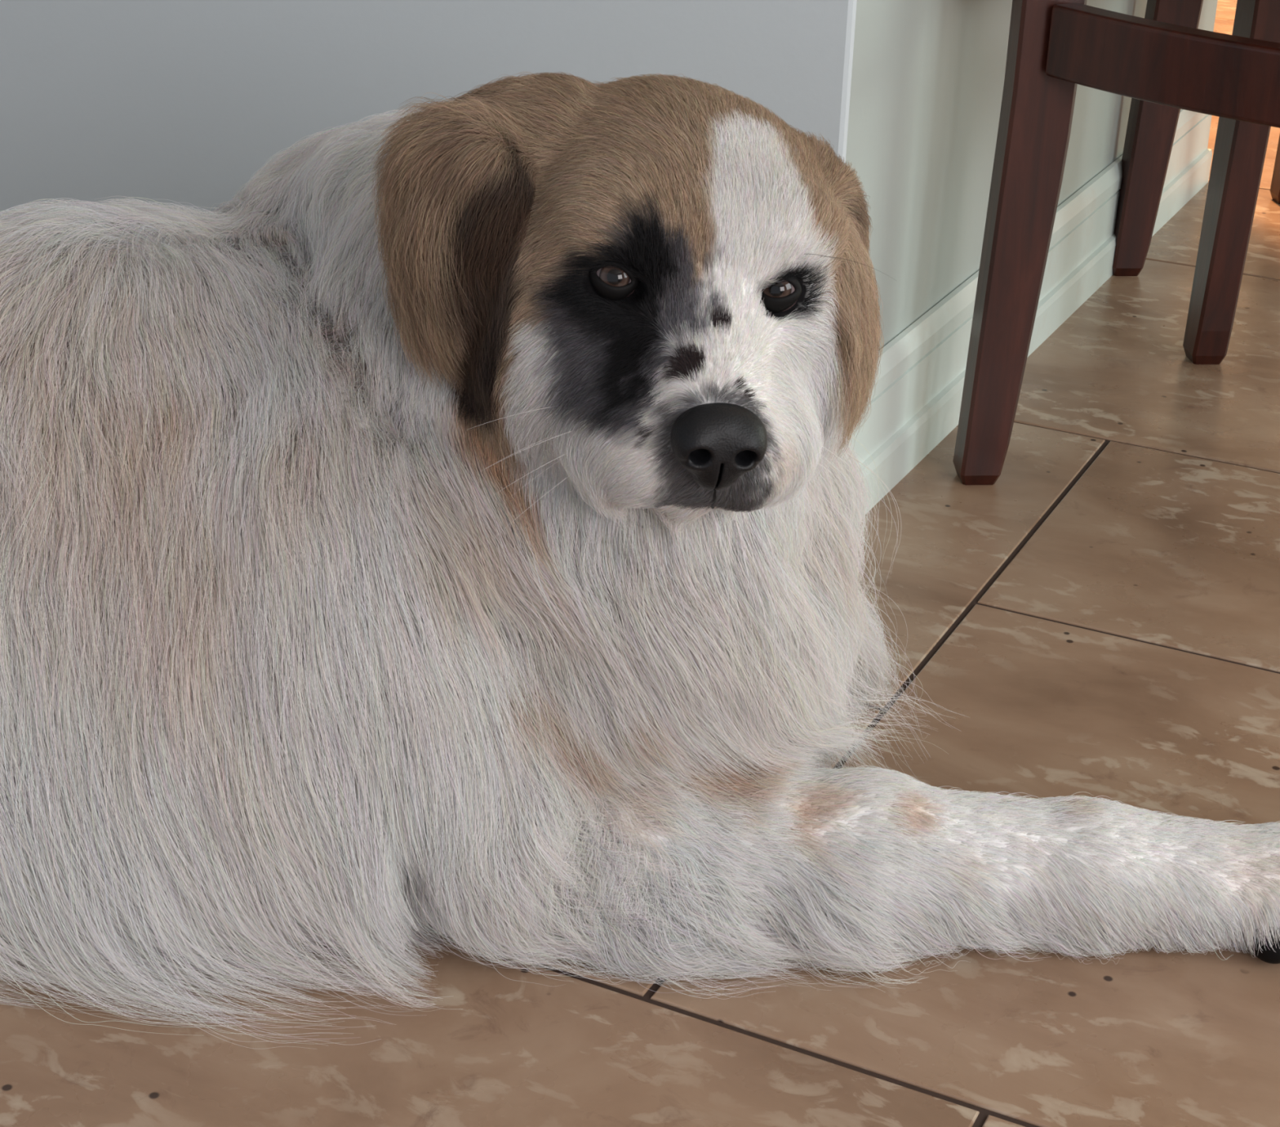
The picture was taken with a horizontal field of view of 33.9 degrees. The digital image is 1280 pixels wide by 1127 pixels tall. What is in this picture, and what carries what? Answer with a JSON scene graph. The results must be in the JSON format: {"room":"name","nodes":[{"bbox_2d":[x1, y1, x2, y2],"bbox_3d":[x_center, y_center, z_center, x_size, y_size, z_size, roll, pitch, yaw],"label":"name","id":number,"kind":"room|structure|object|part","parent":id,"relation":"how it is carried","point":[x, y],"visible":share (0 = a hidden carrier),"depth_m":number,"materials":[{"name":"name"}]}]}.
{"room":"kitchen","nodes":[
{"label":"kitchen","id":0,"kind":"room"},
{"bbox_2d":[0,0,857,216],"bbox_3d":[-1.319,-1.539,1.982,3.425,2.500,0.120,13,27,23],"label":"wall","id":1,"kind":"structure","parent":0,"point":[182,102],"depth_m":1.85,"materials":[{"name":"paint"}]},
{"bbox_2d":[0,0,1279,1126],"bbox_3d":[0.225,-0.132,2.086,6.700,0.050,8.900,13,27,23],"label":"floor","id":2,"kind":"structure","parent":0,"point":[1101,615],"depth_m":1.24,"materials":[{"name":"tile"}]},
{"bbox_2d":[0,71,1279,1048],"bbox_3d":[-0.304,-0.061,1.266,1.776,0.483,0.584,4,25,5],"label":"dog","id":3,"kind":"object","parent":2,"relation":"on","point":[451,517],"visible":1,"depth_m":1.17},
{"bbox_2d":[952,0,1279,484],"bbox_3d":[0.635,-0.397,1.795,0.610,0.700,0.610,21,31,35],"label":"bar stool","id":4,"kind":"object","parent":2,"relation":"on","point":[1055,46],"visible":1,"depth_m":1.79,"materials":[{"name":"brown wood"}]},
{"bbox_3d":[0.329,-0.349,1.790,0.066,0.600,0.037,-1,25,-5],"label":"leg","id":5,"kind":"part","parent":4,"relation":"part of","materials":[{"name":"brown wood"}]},
{"bbox_3d":[0.608,-0.482,2.092,0.037,0.600,0.066,-1,25,-5],"label":"leg","id":6,"kind":"part","parent":4,"relation":"part of","materials":[{"name":"brown wood"}]},
{"bbox_2d":[1112,0,1279,275],"bbox_3d":[0.907,-0.668,2.392,0.610,0.700,0.610,21,31,35],"label":"bar stool","id":7,"kind":"object","parent":2,"relation":"on","point":[1151,128],"visible":0.7,"depth_m":2.44,"materials":[{"name":"brown wood"}]},
{"bbox_3d":[0.601,-0.620,2.387,0.066,0.600,0.037,-1,25,-5],"label":"leg","id":8,"kind":"part","parent":7,"relation":"part of","materials":[{"name":"brown wood"}]},
{"bbox_3d":[0.880,-0.753,2.689,0.037,0.600,0.066,-1,25,-5],"label":"leg","id":9,"kind":"part","parent":7,"relation":"part of","materials":[{"name":"brown wood"}]},
{"bbox_2d":[845,0,1217,351],"bbox_3d":[0.440,-1.419,1.843,0.120,2.500,1.368,13,27,23],"label":"wall","id":10,"kind":"structure","parent":0,"point":[928,76],"depth_m":1.85,"materials":[{"name":"paint"}]},
{"bbox_2d":[847,108,1212,516],"bbox_3d":[0.468,-0.332,2.314,0.018,0.134,1.409,13,27,23],"label":"baseboard","id":11,"kind":"structure","parent":10,"relation":"attached to","point":[916,402],"depth_m":2.01,"materials":[{"name":"paint"}]}
]}

